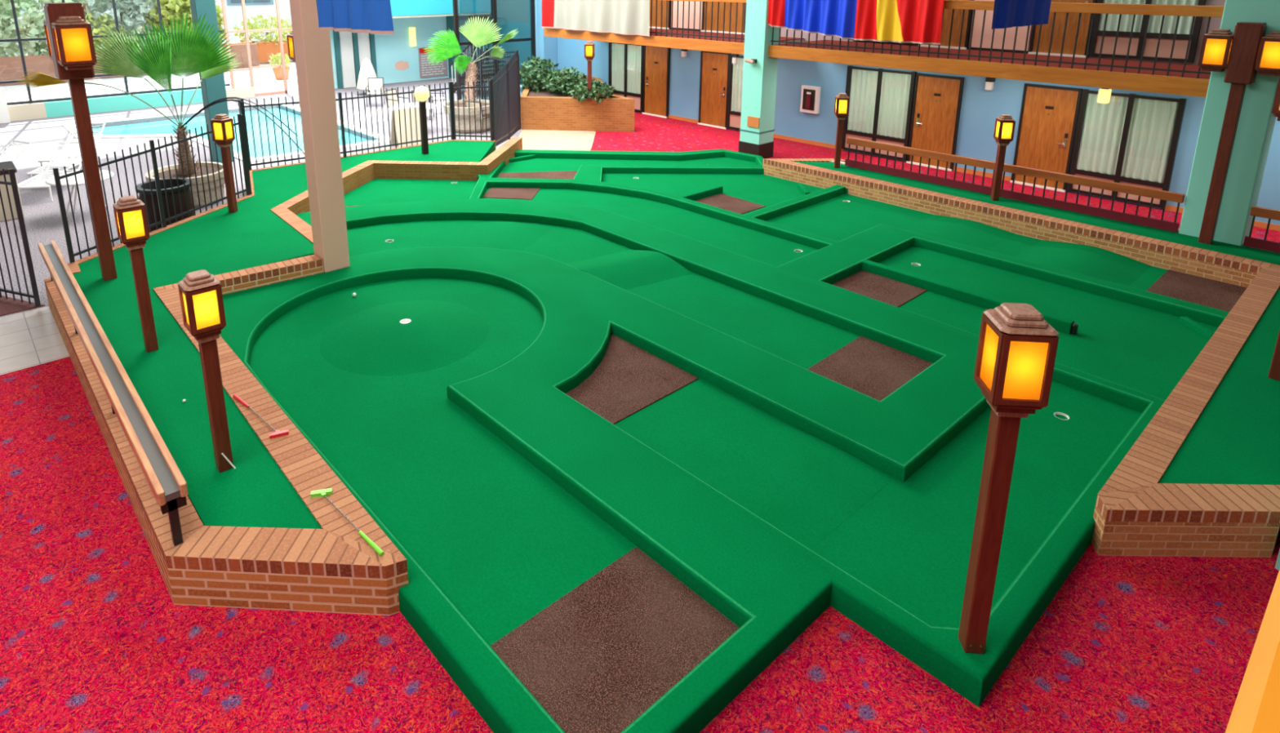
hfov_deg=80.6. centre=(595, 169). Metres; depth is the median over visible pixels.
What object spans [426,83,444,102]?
patio chair
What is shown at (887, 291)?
mat
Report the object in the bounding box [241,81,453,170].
picket fence
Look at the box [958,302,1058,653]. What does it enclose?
lamp
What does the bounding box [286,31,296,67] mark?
lamp
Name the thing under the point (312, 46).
pillar
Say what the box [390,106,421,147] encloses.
board
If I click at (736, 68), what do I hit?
curtain
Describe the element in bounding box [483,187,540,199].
mat
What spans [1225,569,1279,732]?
balcony
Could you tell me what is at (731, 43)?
balcony
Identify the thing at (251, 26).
bush
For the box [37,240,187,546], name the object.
rail
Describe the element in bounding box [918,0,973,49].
door
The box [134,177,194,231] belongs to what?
planter
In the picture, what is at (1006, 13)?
flag
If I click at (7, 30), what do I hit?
bush
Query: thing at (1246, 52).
lamp
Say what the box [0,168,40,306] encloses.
gate
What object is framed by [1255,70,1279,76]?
tray
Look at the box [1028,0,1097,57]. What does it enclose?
door
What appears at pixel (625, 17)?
flag
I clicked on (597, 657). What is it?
mat
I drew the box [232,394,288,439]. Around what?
putter
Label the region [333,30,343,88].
trim
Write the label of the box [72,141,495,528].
artificial turf
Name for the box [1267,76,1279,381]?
lamp
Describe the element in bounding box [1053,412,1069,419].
cup
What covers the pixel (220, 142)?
tray
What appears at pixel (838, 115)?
tray
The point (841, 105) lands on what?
lamp
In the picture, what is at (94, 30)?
bush
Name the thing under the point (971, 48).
baseboard
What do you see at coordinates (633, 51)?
curtain
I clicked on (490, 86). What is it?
picket fence
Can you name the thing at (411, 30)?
wall sconce
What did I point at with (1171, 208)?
baseboard
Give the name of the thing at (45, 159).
lounger
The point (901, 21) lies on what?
flag
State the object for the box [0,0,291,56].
building
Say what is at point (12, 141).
lounger
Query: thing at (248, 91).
trim
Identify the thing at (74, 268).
kerb
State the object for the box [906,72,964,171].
door
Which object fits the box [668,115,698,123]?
baseboard
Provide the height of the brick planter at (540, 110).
0.930 m
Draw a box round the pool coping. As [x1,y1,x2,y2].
[62,102,391,162]
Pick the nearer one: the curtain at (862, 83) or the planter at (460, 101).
the curtain at (862, 83)
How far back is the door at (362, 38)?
29.81 m
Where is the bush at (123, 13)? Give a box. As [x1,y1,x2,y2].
[75,0,168,51]
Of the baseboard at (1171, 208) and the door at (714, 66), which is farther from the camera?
the door at (714, 66)
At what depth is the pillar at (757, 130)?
17.60 m
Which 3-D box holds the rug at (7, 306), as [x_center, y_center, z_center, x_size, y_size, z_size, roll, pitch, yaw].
[-8.376,1.787,9.964,1.620,0.012,1.500,-12,19,-40]
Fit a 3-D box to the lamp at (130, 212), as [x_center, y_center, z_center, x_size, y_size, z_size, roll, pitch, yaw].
[-4.702,1.092,7.764,0.248,1.676,0.248,-12,19,-40]
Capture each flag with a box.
[315,0,394,34]
[542,0,649,36]
[767,0,857,39]
[853,0,943,44]
[991,0,1051,29]
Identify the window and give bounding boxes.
[0,0,230,105]
[221,0,292,96]
[452,0,536,100]
[608,42,644,112]
[726,54,743,129]
[841,65,916,160]
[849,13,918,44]
[1067,88,1186,208]
[1088,0,1206,62]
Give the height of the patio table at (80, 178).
0.725 m
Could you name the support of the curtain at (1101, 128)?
hanging from the window at (1131, 139)
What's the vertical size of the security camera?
0.119 m
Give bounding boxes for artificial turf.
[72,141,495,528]
[795,161,1279,484]
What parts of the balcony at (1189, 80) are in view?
rail, handrail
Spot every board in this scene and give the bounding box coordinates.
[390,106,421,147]
[417,47,448,78]
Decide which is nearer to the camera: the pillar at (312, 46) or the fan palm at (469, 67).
the pillar at (312, 46)
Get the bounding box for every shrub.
[519,54,558,92]
[542,66,587,96]
[568,79,615,103]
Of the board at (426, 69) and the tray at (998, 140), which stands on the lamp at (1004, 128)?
the tray at (998, 140)
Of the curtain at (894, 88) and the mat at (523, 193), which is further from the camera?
the curtain at (894, 88)
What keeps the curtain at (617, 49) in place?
hanging from the window at (625, 61)
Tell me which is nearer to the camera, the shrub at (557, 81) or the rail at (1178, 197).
the rail at (1178, 197)
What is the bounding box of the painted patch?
[394,60,408,70]
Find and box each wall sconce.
[408,26,416,46]
[680,48,687,57]
[732,53,738,63]
[984,77,995,90]
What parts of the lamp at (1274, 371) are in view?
post, lamp frame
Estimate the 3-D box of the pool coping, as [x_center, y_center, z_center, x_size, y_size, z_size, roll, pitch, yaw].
[-10.463,-1.045,21.032,6.360,0.030,8.360,-12,19,-40]
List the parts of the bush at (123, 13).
stem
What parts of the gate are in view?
rail, rail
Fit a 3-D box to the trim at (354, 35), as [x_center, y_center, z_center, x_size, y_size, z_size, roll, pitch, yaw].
[-9.438,-4.621,29.610,0.160,2.720,0.160,-12,19,-40]
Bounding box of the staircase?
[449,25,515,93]
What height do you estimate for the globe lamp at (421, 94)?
1.515 m
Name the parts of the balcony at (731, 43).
rail, handrail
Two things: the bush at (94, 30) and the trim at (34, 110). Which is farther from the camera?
the bush at (94, 30)
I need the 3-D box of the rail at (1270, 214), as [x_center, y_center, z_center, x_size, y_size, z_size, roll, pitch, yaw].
[11.150,1.285,9.124,0.090,0.600,5.040,-12,19,-40]
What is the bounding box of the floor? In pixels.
[0,60,1279,732]
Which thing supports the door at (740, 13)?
in the wall at (980, 108)
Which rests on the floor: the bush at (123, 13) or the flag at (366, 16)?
the bush at (123, 13)
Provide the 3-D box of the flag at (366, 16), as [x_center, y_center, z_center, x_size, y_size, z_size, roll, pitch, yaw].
[-2.316,-3.606,6.469,0.114,4.810,1.598,-12,19,-40]
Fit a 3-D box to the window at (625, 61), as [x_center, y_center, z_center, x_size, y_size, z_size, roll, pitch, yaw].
[0.978,-3.030,24.331,0.100,2.155,1.600,-12,19,-40]
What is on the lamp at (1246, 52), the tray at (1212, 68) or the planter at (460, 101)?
the tray at (1212, 68)
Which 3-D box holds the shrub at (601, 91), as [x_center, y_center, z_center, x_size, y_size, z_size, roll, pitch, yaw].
[-0.068,-2.204,21.194,1.359,0.704,1.233,-12,19,-40]
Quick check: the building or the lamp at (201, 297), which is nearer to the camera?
the lamp at (201, 297)
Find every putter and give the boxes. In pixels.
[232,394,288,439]
[310,488,384,555]
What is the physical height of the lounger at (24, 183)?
0.797 m
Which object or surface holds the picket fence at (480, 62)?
on the floor
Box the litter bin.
[0,160,23,222]
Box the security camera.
[744,58,756,64]
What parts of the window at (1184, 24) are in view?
panel, panel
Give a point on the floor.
(94, 638)
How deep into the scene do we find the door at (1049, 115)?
15.30 m
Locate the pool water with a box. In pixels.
[92,107,370,158]
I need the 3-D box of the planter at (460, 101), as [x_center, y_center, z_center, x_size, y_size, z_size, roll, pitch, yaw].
[-3.569,-1.500,21.339,1.480,0.760,1.480,-12,19,-40]
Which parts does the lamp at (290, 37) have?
lamp frame, lamp pane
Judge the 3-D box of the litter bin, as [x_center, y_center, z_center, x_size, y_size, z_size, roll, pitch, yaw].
[-10.839,0.417,13.496,0.800,0.920,0.800,-12,19,-40]
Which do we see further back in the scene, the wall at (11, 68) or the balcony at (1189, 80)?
the wall at (11, 68)
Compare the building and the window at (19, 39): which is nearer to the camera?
the window at (19, 39)
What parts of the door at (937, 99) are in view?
handle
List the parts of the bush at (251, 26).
stem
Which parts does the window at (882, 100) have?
panel, panel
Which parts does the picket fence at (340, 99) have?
post, rail, rail, post, rail, rail, post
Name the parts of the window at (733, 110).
panel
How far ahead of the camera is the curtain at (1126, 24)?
14.05 m
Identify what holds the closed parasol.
on the floor
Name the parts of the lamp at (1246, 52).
lamp pane, lamp frame, post, lamp frame, lamp pane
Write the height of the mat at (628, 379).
0.012 m
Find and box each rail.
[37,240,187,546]
[844,137,1185,232]
[1243,205,1279,253]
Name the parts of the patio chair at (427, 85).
seat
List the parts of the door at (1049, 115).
number plate, handle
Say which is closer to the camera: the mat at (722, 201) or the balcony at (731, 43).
the mat at (722, 201)
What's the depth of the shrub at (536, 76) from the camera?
22.67 m
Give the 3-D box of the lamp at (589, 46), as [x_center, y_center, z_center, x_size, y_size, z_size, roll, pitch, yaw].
[-0.174,-2.707,20.737,0.262,1.636,0.262,2,14,6]
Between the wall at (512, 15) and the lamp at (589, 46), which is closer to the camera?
the lamp at (589, 46)
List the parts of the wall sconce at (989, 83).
lamp shade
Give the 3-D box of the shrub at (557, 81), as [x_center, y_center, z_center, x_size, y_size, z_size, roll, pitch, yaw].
[-0.952,-2.539,22.176,1.364,1.002,1.542,-12,19,-40]
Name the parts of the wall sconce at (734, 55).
lamp shade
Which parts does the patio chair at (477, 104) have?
backrest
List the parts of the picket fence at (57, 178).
post, rail, rail, post, rail, rail, post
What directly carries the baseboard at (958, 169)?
attached to the wall at (980, 108)
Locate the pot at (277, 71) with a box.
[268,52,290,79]
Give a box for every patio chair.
[365,77,385,106]
[384,88,410,107]
[411,90,434,119]
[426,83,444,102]
[464,101,489,134]
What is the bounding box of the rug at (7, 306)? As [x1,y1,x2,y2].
[0,295,44,315]
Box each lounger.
[0,140,31,162]
[17,141,81,201]
[26,131,100,186]
[37,122,105,172]
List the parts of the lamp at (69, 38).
lamp frame, lamp pane, lamp frame, lamp pane, post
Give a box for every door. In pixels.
[338,31,355,88]
[357,32,370,67]
[642,45,670,118]
[649,0,671,29]
[697,50,731,128]
[701,1,746,34]
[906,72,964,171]
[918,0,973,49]
[1009,83,1083,192]
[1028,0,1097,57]
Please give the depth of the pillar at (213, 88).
17.17 m
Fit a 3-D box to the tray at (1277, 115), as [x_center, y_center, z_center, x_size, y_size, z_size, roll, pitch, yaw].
[6.510,-0.486,7.003,0.296,0.070,0.296,-12,19,-40]
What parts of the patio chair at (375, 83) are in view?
seat, backrest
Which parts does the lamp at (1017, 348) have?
lamp pane, post, lamp frame, lamp pane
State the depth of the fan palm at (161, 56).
13.31 m
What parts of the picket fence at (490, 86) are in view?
post, rail, rail, post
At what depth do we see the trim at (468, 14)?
29.55 m
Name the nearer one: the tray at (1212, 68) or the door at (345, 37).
the tray at (1212, 68)
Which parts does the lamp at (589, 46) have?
lamp pane, post, lamp frame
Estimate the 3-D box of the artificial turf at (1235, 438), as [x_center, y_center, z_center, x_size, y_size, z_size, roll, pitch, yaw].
[5.424,1.525,10.036,7.700,0.285,11.250,-12,19,-40]
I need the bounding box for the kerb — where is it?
[66,139,496,273]
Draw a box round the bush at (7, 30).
[0,0,97,57]
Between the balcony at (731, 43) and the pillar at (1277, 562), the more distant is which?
the balcony at (731, 43)
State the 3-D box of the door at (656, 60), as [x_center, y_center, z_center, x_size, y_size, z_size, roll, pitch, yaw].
[1.860,-2.758,23.346,0.147,2.205,1.060,-12,19,-40]
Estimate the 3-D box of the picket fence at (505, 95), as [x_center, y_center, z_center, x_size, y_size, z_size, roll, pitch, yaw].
[-2.331,-1.821,19.604,0.096,2.260,3.317,1,14,5]
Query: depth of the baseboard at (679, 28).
22.09 m
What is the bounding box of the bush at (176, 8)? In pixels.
[143,0,230,48]
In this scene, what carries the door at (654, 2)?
in the wall at (980, 108)
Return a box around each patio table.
[44,169,114,215]
[391,102,435,110]
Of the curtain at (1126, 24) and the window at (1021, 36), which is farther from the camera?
the window at (1021, 36)
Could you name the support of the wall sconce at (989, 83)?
attached to the wall at (980, 108)
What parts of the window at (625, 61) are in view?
panel, panel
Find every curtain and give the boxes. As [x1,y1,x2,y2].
[611,43,624,91]
[626,44,640,94]
[731,57,743,112]
[847,68,878,133]
[876,71,911,138]
[1075,93,1128,174]
[1098,0,1146,32]
[1120,97,1178,182]
[1146,0,1199,34]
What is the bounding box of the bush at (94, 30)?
[84,12,126,52]
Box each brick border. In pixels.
[44,254,408,615]
[270,137,522,243]
[762,158,1279,557]
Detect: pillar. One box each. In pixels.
[189,0,233,163]
[289,0,350,272]
[738,0,779,159]
[1178,0,1279,245]
[1275,549,1279,570]
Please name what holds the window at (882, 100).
in the wall at (980, 108)
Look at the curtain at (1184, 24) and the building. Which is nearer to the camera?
the curtain at (1184, 24)
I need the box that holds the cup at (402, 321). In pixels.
[400,319,411,324]
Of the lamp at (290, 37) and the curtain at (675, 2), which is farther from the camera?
the curtain at (675, 2)
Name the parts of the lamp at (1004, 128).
lamp pane, post, lamp frame, lamp pane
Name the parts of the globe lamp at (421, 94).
globe, post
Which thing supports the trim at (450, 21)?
attached to the wall at (390, 49)
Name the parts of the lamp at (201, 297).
lamp pane, lamp frame, lamp pane, post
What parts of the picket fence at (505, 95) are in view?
post, rail, rail, post, post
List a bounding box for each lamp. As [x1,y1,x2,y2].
[43,2,117,280]
[112,195,158,352]
[177,270,235,472]
[210,114,237,213]
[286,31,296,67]
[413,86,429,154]
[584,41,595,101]
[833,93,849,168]
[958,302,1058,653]
[990,114,1015,200]
[1097,88,1111,103]
[1197,22,1279,244]
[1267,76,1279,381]
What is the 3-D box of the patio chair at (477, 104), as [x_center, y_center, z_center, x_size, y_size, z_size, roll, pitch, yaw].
[-3.267,-1.491,20.998,0.528,0.913,0.576,6,16,23]
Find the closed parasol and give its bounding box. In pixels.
[356,57,376,91]
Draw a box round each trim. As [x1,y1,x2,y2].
[0,88,10,123]
[7,102,47,121]
[44,88,203,117]
[226,86,254,99]
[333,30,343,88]
[351,32,359,86]
[368,33,377,77]
[390,0,490,16]
[391,13,489,17]
[445,15,461,78]
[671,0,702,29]
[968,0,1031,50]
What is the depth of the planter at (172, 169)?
14.26 m
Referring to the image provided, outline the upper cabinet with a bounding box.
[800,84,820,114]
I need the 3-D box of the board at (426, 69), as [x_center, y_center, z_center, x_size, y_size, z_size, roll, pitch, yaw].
[-6.910,-4.573,31.985,1.314,1.253,0.050,-12,19,-40]
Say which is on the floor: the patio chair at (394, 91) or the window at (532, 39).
the patio chair at (394, 91)
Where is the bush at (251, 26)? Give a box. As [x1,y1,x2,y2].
[233,13,292,46]
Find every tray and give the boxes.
[123,238,148,247]
[192,326,224,340]
[214,139,234,145]
[834,113,847,118]
[994,138,1012,143]
[1199,66,1226,71]
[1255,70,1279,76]
[1272,113,1279,121]
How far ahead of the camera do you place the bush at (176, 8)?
35.08 m
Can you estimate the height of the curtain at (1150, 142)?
1.580 m
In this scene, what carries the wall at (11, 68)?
on the floor
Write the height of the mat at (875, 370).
0.012 m
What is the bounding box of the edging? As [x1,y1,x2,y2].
[831,160,1243,244]
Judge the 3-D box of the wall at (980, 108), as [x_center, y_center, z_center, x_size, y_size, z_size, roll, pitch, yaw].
[7.101,-4.405,17.031,0.200,8.520,26.800,-12,19,-40]
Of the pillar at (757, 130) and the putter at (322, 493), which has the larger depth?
the pillar at (757, 130)
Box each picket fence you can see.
[52,114,250,262]
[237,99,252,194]
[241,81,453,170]
[450,80,493,141]
[455,45,520,128]
[489,49,519,146]
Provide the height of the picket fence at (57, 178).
1.490 m
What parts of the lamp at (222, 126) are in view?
lamp pane, lamp frame, lamp pane, post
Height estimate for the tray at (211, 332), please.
0.063 m
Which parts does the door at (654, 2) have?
frame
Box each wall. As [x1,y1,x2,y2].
[0,43,259,85]
[329,15,469,88]
[468,0,531,83]
[534,0,557,70]
[556,0,1279,225]
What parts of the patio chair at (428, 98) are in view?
backrest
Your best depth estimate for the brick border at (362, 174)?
15.85 m
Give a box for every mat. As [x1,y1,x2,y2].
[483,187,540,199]
[490,546,739,732]
[497,170,577,179]
[565,333,698,424]
[695,193,765,214]
[807,336,933,400]
[831,270,927,306]
[1146,269,1247,311]
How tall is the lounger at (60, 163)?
0.797 m
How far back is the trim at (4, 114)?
22.36 m
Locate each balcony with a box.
[543,0,804,54]
[768,0,1224,97]
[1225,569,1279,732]
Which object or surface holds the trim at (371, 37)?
attached to the wall at (390, 49)
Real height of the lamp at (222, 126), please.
1.656 m
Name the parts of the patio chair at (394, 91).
backrest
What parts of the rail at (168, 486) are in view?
post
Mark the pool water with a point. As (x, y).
(158, 127)
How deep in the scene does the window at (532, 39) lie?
25.43 m
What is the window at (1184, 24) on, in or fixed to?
in the wall at (980, 108)
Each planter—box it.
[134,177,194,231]
[145,161,224,208]
[220,40,291,62]
[443,99,489,133]
[520,72,634,132]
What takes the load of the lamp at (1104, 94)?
hanging from the balcony at (1189, 80)
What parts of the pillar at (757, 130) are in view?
wall plate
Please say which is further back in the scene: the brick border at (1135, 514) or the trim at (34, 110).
the trim at (34, 110)
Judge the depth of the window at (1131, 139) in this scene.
14.28 m
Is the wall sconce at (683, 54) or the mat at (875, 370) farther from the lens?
the wall sconce at (683, 54)
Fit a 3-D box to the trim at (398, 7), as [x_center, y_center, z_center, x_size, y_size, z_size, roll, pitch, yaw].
[-7.658,-6.619,29.592,6.900,1.000,2.200,-12,19,-40]
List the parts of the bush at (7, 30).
stem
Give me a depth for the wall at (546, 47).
26.53 m
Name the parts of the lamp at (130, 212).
lamp frame, lamp pane, post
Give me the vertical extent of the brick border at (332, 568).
0.400 m
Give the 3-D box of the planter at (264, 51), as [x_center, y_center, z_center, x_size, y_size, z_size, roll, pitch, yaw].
[-16.851,-5.970,38.178,5.000,1.000,0.600,-12,19,-40]
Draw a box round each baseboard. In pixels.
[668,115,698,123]
[670,27,701,31]
[773,133,843,150]
[952,166,1011,181]
[967,46,1029,53]
[1164,204,1279,231]
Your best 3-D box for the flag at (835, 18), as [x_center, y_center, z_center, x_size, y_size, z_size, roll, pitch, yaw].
[4.578,-5.564,15.633,0.204,5.545,2.178,-12,19,-40]
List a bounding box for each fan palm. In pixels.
[14,12,304,175]
[422,17,518,105]
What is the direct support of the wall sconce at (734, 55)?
attached to the wall at (980, 108)
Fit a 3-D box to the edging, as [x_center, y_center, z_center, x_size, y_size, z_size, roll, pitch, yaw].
[9.307,1.186,11.536,0.120,0.400,12.820,-12,19,-40]
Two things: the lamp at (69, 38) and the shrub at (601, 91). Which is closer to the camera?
the lamp at (69, 38)
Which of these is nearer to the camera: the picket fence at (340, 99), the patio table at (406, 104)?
the picket fence at (340, 99)
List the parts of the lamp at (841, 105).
post, lamp frame, lamp pane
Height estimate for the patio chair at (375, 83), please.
0.913 m
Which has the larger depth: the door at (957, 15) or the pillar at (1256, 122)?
the door at (957, 15)
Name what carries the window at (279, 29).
in the wall at (390, 49)
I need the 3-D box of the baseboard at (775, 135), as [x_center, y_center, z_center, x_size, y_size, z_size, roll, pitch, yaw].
[5.390,-0.764,19.788,0.024,0.100,2.480,-12,19,-40]
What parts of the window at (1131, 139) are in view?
panel, panel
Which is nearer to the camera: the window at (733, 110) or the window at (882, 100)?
the window at (882, 100)
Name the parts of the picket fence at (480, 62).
post, rail, post, rail, post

